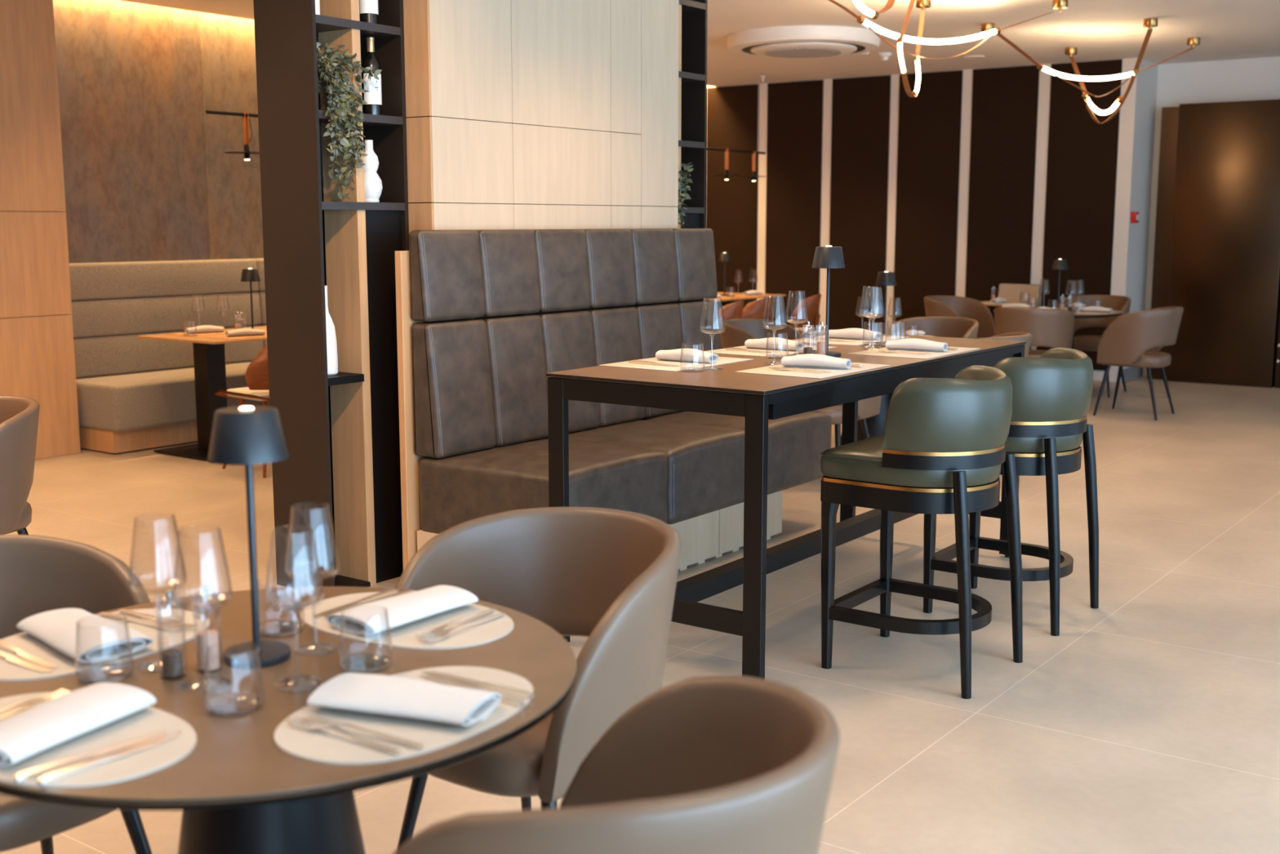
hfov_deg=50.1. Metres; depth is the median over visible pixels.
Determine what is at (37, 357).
wall
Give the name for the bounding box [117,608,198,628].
fork
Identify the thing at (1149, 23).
pendant
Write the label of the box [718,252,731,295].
table lamp
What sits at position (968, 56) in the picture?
ceiling speaker
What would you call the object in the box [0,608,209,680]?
placemat
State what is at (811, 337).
knife
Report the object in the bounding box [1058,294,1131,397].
tub chair
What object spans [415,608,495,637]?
fork
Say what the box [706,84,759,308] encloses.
wall panel
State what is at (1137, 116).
wall
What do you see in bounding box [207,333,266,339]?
placemat
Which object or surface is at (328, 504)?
bowl
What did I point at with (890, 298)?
wine glass
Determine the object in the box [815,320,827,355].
salt mill
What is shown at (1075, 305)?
rolled napkin
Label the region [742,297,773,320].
shell chair
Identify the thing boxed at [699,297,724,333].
bowl
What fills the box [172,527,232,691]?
wine glass
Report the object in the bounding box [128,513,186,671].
wine glass
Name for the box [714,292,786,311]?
dining table
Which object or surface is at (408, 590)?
knife
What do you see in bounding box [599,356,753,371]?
placemat
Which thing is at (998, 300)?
rolled napkin
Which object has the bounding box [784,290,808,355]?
wine glass
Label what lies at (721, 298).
placemat
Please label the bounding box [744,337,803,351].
rolled napkin
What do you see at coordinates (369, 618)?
folded napkin
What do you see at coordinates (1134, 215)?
fire alarm
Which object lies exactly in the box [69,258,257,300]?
cushion
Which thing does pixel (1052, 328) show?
tub chair
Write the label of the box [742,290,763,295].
rolled napkin
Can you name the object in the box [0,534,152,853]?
tub chair
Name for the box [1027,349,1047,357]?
seat cushion
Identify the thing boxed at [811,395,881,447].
tub chair
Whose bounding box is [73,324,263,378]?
cushion
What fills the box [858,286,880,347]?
wine glass
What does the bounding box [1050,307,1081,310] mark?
placemat
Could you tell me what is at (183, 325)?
tumbler
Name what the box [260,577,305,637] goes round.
tumbler
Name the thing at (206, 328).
rolled napkin
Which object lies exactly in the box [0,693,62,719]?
fork
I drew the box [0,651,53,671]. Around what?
knife
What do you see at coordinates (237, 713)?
tumbler
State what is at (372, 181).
vase
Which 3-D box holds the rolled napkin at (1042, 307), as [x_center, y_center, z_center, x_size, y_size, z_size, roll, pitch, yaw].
[3.221,-0.939,10.953,0.074,0.049,0.235,6,10,36]
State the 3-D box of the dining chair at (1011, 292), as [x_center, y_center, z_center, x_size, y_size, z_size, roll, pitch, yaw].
[3.441,-0.898,12.946,0.557,0.892,0.530,-7,11,-38]
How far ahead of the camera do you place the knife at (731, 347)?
5.46 m
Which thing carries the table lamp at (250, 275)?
on the dining table at (209, 353)
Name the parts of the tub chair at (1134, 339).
leg, leg, leg, leg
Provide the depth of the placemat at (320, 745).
1.95 m
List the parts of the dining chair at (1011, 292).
backrest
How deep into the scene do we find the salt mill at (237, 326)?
8.90 m
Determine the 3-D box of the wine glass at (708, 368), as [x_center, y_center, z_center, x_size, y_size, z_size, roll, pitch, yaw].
[0.252,-0.325,4.779,0.089,0.249,0.089,6,10,36]
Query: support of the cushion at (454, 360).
on the upholstered bench
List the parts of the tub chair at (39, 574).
leg, leg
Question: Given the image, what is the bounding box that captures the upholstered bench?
[395,228,831,570]
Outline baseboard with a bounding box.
[1120,367,1142,382]
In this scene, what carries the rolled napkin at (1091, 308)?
on the placemat at (1081, 313)
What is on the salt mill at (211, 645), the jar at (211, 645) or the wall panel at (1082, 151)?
the jar at (211, 645)
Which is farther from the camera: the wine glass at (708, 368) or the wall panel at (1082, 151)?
the wall panel at (1082, 151)
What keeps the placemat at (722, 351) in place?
on the bar table at (760, 398)
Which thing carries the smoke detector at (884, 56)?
attached to the ceiling
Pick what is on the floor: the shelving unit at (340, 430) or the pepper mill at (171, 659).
the shelving unit at (340, 430)
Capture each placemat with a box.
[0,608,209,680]
[0,692,196,787]
[166,330,226,336]
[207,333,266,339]
[274,666,533,764]
[300,591,513,648]
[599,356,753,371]
[705,344,836,357]
[707,297,735,299]
[726,294,771,297]
[734,362,890,378]
[793,335,910,346]
[847,346,980,359]
[980,301,1032,304]
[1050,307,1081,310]
[1075,311,1115,314]
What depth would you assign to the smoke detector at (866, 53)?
11.78 m
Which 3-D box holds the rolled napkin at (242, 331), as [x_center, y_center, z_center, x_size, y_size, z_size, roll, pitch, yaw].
[-2.511,-0.604,8.712,0.235,0.049,0.074,-6,10,-33]
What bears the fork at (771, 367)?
on the placemat at (765, 370)
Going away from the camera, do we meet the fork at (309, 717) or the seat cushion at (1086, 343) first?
the fork at (309, 717)
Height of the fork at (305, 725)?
0.008 m
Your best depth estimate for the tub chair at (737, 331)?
9.09 m
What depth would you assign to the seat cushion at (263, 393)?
8.04 m
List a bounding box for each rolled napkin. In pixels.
[184,324,223,333]
[225,328,265,337]
[655,348,718,363]
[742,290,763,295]
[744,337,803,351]
[781,353,851,368]
[808,330,825,337]
[828,328,881,340]
[885,337,947,351]
[899,329,925,335]
[989,297,1006,303]
[1001,302,1031,307]
[1037,306,1050,308]
[1068,302,1085,309]
[1080,306,1112,312]
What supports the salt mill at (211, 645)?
on the round table at (237, 791)
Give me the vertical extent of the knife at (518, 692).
0.008 m
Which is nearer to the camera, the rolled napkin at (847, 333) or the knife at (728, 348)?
the knife at (728, 348)
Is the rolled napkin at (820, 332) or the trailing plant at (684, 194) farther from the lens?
the rolled napkin at (820, 332)
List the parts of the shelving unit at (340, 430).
panel, panel, shelf, shelf, shelf, shelf, panel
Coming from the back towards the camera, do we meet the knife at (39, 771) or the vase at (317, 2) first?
the vase at (317, 2)
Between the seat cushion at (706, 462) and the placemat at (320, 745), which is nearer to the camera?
the placemat at (320, 745)
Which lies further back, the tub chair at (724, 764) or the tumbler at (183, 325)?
the tumbler at (183, 325)
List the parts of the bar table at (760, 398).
leg, rail, leg, leg, rail, rail, leg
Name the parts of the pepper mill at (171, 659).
knob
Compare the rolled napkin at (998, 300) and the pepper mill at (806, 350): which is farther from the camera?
the rolled napkin at (998, 300)
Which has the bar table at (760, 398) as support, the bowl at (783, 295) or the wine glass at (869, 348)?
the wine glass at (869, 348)
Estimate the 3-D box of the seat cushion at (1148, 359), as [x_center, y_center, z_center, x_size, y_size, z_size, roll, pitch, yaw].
[3.810,-0.529,10.529,0.498,0.104,0.424,6,10,36]
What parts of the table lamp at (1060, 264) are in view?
lamp shade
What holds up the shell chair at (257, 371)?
on the floor
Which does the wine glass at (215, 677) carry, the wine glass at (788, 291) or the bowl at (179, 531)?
the bowl at (179, 531)
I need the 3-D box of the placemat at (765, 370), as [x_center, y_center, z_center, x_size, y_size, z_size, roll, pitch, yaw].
[0.613,-0.205,4.813,0.336,0.003,0.514,6,10,36]
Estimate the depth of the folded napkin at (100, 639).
2.31 m
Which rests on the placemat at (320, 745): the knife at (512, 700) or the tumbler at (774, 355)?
the knife at (512, 700)
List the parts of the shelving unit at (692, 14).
shelf, shelf, shelf, shelf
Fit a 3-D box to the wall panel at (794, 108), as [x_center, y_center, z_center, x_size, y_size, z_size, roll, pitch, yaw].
[1.626,-2.218,14.548,0.665,2.826,0.011,6,10,36]
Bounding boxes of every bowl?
[128,513,186,594]
[172,527,232,610]
[265,526,324,610]
[284,503,339,580]
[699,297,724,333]
[762,295,786,329]
[784,290,808,323]
[858,286,880,316]
[862,289,884,318]
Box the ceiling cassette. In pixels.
[727,25,880,57]
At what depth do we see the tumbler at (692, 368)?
4.74 m
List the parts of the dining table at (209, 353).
plate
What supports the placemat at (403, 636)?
on the round table at (237, 791)
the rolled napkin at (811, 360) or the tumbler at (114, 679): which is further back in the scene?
the rolled napkin at (811, 360)
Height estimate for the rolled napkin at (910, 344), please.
0.049 m
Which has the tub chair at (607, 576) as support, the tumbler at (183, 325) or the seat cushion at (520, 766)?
the seat cushion at (520, 766)
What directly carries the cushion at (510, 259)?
on the upholstered bench
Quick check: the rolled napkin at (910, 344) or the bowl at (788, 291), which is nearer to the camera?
the bowl at (788, 291)
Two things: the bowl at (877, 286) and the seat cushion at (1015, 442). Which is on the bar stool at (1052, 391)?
the seat cushion at (1015, 442)
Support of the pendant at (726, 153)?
hanging from the ceiling
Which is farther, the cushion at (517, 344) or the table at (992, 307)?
the table at (992, 307)
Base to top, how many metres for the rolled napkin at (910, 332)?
0.049 m
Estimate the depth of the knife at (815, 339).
5.94 m
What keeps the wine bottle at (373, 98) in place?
on the shelving unit at (340, 430)
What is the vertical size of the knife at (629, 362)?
0.008 m
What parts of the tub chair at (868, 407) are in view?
leg, leg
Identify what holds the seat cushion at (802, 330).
on the shell chair at (800, 313)
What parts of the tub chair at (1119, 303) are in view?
leg, leg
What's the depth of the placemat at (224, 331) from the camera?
8.91 m
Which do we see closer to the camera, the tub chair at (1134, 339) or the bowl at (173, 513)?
the bowl at (173, 513)
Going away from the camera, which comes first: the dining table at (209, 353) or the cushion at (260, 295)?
the dining table at (209, 353)
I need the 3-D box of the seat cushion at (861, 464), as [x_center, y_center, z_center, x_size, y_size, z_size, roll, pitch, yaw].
[0.929,0.109,4.516,0.512,0.098,0.488,6,10,36]
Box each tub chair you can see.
[0,395,39,534]
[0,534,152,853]
[392,675,839,853]
[395,506,681,848]
[719,318,803,348]
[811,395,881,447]
[886,316,978,338]
[924,295,995,338]
[979,332,1031,357]
[994,306,1074,357]
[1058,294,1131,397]
[1093,306,1183,420]
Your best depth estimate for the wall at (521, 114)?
5.97 m
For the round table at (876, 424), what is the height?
0.752 m
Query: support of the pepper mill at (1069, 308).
on the round table at (1117, 313)
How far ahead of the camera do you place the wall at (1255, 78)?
12.60 m
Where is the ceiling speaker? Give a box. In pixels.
[964,55,984,58]
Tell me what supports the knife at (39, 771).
on the placemat at (148, 721)
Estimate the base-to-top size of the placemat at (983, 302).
0.003 m
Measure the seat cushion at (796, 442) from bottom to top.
0.332 m
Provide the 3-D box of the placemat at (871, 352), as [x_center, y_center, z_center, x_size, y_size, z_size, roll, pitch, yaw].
[1.097,-0.302,5.461,0.336,0.003,0.514,6,10,36]
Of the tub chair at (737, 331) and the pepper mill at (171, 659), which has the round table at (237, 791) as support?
the pepper mill at (171, 659)
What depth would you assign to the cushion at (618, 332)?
6.27 m
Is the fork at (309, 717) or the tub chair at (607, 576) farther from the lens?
the tub chair at (607, 576)
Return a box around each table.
[0,586,577,853]
[137,326,266,460]
[546,333,1026,679]
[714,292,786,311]
[798,336,893,445]
[984,302,1035,319]
[992,306,1122,350]
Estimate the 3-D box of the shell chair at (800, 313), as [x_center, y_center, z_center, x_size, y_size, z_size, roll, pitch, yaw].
[1.455,-0.853,12.921,0.530,0.813,0.480,5,10,32]
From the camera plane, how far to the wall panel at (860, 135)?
14.06 m
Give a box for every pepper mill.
[154,590,187,677]
[802,320,814,354]
[1066,294,1073,311]
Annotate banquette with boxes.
[69,257,269,453]
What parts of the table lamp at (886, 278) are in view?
lamp shade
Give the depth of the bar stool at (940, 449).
4.32 m
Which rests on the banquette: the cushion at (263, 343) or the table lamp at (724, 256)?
the cushion at (263, 343)
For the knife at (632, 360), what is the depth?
4.96 m
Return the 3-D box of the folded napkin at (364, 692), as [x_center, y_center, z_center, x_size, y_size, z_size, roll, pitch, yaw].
[-0.348,0.402,2.031,0.255,0.035,0.133,3,9,20]
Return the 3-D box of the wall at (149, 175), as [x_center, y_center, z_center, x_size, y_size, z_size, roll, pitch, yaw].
[-1.672,-1.864,12.067,0.100,3.060,7.950,6,10,36]
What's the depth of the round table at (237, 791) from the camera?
2.13 m
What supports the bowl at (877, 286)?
on the wine glass at (873, 346)
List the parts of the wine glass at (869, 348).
stem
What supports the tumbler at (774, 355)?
on the bar table at (760, 398)
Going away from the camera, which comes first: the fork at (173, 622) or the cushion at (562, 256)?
the fork at (173, 622)
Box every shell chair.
[214,346,269,477]
[718,300,744,320]
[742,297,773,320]
[789,293,822,336]
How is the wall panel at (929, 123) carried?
attached to the wall at (1137, 116)
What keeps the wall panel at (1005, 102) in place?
attached to the wall at (1137, 116)
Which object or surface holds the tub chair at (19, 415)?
on the floor
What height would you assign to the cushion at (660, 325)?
0.530 m
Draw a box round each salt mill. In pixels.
[191,584,223,670]
[234,311,241,329]
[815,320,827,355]
[991,286,995,299]
[1059,293,1065,309]
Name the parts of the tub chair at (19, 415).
leg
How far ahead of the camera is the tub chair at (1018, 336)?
7.79 m
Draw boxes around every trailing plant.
[316,42,382,199]
[677,162,693,226]
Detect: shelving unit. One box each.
[253,0,408,586]
[677,0,707,228]
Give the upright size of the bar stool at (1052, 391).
0.996 m
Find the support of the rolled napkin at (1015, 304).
on the placemat
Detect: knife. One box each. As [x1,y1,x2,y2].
[0,640,58,667]
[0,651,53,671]
[13,731,167,782]
[37,730,182,785]
[312,588,399,618]
[323,589,416,618]
[419,675,524,706]
[421,671,533,697]
[628,360,679,366]
[631,360,678,365]
[725,347,770,352]
[730,346,773,352]
[809,337,854,342]
[811,337,849,341]
[850,364,862,368]
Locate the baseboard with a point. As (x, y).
(1130, 373)
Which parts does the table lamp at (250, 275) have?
lamp shade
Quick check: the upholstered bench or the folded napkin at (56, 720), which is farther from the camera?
the upholstered bench
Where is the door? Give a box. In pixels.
[1146,99,1279,387]
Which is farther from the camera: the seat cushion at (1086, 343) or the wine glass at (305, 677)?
the seat cushion at (1086, 343)
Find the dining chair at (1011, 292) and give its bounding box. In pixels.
[988,283,1041,349]
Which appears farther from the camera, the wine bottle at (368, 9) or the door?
the door
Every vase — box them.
[315,0,319,14]
[324,285,337,375]
[363,139,382,202]
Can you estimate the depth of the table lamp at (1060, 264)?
11.15 m
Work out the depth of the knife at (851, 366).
4.83 m
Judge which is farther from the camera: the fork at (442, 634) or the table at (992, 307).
the table at (992, 307)
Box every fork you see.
[0,688,70,712]
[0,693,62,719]
[97,611,184,630]
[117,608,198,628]
[285,715,400,754]
[302,712,423,747]
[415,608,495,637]
[418,612,505,641]
[768,366,823,373]
[773,366,831,372]
[875,349,926,354]
[880,349,932,354]
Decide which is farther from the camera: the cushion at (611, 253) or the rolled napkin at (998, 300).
the rolled napkin at (998, 300)
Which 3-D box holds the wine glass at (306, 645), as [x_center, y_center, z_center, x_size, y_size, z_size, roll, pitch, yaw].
[-0.551,0.255,2.307,0.089,0.249,0.089,6,10,36]
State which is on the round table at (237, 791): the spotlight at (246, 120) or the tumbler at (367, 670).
the tumbler at (367, 670)
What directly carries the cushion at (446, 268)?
on the upholstered bench
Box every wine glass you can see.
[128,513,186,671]
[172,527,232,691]
[265,526,324,691]
[284,503,339,655]
[699,297,724,370]
[762,295,786,364]
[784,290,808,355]
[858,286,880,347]
[862,289,884,349]
[887,297,902,317]
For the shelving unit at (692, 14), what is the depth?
7.26 m
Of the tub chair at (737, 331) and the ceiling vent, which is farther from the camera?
the ceiling vent
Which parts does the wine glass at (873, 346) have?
stem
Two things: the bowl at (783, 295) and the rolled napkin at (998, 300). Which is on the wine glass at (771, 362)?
the bowl at (783, 295)
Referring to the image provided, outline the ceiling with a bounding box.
[118,0,1279,87]
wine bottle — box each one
[359,0,378,24]
[361,36,382,115]
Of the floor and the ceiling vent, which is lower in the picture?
the floor
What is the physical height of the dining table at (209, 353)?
0.752 m
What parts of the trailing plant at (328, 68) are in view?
pot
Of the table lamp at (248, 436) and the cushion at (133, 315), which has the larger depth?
the cushion at (133, 315)
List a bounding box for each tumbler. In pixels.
[75,616,133,684]
[182,324,197,336]
[203,642,264,716]
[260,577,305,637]
[338,608,392,673]
[680,343,705,372]
[765,334,788,358]
[796,328,818,353]
[862,322,883,345]
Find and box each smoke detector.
[856,52,869,55]
[877,52,892,61]
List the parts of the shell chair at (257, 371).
leg, leg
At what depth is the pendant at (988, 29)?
9.00 m
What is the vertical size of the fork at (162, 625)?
0.008 m
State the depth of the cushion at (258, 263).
10.21 m
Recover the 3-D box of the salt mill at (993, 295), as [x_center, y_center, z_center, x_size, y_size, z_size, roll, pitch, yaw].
[3.235,-1.218,12.528,0.045,0.141,0.045,6,10,36]
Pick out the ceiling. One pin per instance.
(1100, 29)
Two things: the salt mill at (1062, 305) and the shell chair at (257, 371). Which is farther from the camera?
the salt mill at (1062, 305)
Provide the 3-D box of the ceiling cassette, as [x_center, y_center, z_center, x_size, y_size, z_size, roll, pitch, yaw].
[1.297,-3.030,10.859,1.200,0.135,1.200,6,10,36]
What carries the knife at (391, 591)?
on the placemat at (403, 636)
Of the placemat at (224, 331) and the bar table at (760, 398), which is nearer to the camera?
the bar table at (760, 398)
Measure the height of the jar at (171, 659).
0.093 m
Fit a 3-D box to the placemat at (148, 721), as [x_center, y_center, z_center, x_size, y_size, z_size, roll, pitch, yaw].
[-0.818,0.435,1.933,0.430,0.003,0.284,6,10,34]
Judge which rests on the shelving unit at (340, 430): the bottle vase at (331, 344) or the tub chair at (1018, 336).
the bottle vase at (331, 344)
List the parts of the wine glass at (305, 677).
stem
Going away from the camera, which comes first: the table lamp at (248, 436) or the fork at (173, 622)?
the table lamp at (248, 436)
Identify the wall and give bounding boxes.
[0,0,80,459]
[53,0,263,379]
[402,0,679,233]
[706,57,1158,382]
[1142,56,1279,376]
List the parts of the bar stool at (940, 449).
leg, leg, seat frame, brass trim, rail, brass trim, backrest, leg, leg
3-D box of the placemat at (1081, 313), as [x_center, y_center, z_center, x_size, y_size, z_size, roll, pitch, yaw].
[3.657,-0.919,10.997,0.284,0.003,0.430,6,10,36]
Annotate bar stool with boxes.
[820,364,1022,698]
[923,347,1098,635]
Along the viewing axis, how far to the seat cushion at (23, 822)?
2.40 m
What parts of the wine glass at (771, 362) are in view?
stem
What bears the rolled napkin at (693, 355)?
on the placemat at (724, 360)
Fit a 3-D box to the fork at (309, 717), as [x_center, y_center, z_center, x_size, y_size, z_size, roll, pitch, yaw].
[-0.391,0.427,1.930,0.210,0.008,0.023,5,10,30]
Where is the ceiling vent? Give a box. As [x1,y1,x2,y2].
[764,47,841,57]
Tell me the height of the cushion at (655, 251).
0.354 m
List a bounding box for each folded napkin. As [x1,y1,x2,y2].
[0,682,155,766]
[16,608,153,662]
[306,672,501,725]
[325,585,478,635]
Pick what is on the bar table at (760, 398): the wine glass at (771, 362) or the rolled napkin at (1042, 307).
the wine glass at (771, 362)
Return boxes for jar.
[155,617,187,677]
[192,613,223,667]
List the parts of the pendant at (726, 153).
track rod, rod, strap spotlight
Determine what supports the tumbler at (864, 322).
on the bar table at (760, 398)
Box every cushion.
[0,793,114,852]
[3,501,31,534]
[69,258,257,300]
[71,292,261,337]
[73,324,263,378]
[75,361,269,431]
[226,386,269,400]
[252,291,266,324]
[253,257,265,291]
[258,324,266,347]
[408,230,484,321]
[411,318,496,458]
[418,438,667,533]
[426,711,553,796]
[475,229,540,316]
[475,314,548,446]
[530,310,599,433]
[531,229,591,312]
[545,419,744,524]
[580,306,644,426]
[582,228,636,308]
[627,302,683,417]
[628,228,678,304]
[639,410,831,494]
[668,299,721,351]
[671,228,717,301]
[795,327,814,333]
[811,404,859,424]
[820,434,1001,488]
[1005,432,1083,453]
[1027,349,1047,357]
[1072,335,1102,351]
[1102,351,1171,368]
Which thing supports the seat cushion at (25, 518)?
on the tub chair at (19, 415)
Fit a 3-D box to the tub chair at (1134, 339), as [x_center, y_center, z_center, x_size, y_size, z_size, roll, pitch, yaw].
[3.842,-0.506,10.510,0.589,0.840,0.603,6,10,36]
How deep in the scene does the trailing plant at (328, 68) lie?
5.25 m
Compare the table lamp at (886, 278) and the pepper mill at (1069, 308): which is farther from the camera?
the pepper mill at (1069, 308)
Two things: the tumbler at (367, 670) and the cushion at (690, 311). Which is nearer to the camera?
the tumbler at (367, 670)
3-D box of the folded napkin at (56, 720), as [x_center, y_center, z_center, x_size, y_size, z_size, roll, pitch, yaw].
[-0.828,0.416,1.938,0.133,0.035,0.255,4,9,24]
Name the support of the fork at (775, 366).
on the placemat at (765, 370)
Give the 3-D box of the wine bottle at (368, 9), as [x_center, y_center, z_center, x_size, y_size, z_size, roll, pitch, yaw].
[-1.073,-1.738,5.396,0.076,0.308,0.076,5,10,30]
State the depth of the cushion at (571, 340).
6.02 m
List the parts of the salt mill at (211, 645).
knob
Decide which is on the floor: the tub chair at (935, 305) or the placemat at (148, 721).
the tub chair at (935, 305)
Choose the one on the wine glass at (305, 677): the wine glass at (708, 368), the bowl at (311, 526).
the bowl at (311, 526)
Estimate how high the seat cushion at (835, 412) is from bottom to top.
0.104 m
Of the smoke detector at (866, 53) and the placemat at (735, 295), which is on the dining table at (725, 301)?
the placemat at (735, 295)
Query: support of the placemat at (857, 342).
on the bar table at (760, 398)
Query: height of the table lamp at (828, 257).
0.423 m
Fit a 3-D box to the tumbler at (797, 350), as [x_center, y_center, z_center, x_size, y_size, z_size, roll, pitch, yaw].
[0.663,-0.339,5.394,0.087,0.095,0.087,6,10,36]
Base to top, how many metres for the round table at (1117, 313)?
0.752 m
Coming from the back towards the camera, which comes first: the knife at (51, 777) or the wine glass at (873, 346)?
the wine glass at (873, 346)
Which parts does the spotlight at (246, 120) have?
track rod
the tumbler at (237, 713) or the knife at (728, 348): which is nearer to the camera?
the tumbler at (237, 713)
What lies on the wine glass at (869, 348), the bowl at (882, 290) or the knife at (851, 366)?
the bowl at (882, 290)
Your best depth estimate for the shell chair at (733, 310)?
11.69 m
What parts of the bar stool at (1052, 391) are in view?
leg, leg, seat frame, backrest, brass trim, rail, brass trim, leg, leg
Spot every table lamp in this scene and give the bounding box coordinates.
[208,405,291,668]
[240,268,261,328]
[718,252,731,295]
[811,245,844,357]
[875,271,896,333]
[1051,258,1067,309]
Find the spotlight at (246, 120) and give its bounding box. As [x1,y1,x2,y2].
[205,110,259,159]
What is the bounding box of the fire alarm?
[1130,211,1138,222]
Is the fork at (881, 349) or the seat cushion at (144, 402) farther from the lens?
the seat cushion at (144, 402)
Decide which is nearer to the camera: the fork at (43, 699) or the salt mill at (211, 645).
the fork at (43, 699)
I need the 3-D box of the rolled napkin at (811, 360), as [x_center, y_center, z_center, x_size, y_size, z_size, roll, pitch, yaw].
[0.619,-0.232,4.818,0.235,0.049,0.074,4,9,24]
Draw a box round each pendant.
[706,78,767,181]
[828,0,1068,97]
[1036,17,1200,123]
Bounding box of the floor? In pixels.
[0,376,1279,853]
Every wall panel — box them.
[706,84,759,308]
[764,80,823,337]
[828,75,890,333]
[893,70,963,323]
[964,65,1039,308]
[1040,59,1122,370]
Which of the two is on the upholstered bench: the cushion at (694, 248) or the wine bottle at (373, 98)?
the cushion at (694, 248)
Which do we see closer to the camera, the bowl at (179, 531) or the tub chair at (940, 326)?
the bowl at (179, 531)
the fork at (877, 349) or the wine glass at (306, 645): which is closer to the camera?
the wine glass at (306, 645)
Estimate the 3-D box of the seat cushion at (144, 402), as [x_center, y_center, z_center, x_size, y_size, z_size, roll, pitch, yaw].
[-3.054,-0.233,9.450,0.595,0.293,1.650,6,10,36]
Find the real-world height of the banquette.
1.188 m
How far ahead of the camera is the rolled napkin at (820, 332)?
8.57 m
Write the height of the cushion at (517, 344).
0.530 m
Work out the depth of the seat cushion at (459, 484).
5.33 m
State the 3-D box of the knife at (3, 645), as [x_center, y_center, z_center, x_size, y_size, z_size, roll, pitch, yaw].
[-1.032,0.377,2.283,0.222,0.008,0.017,7,11,39]

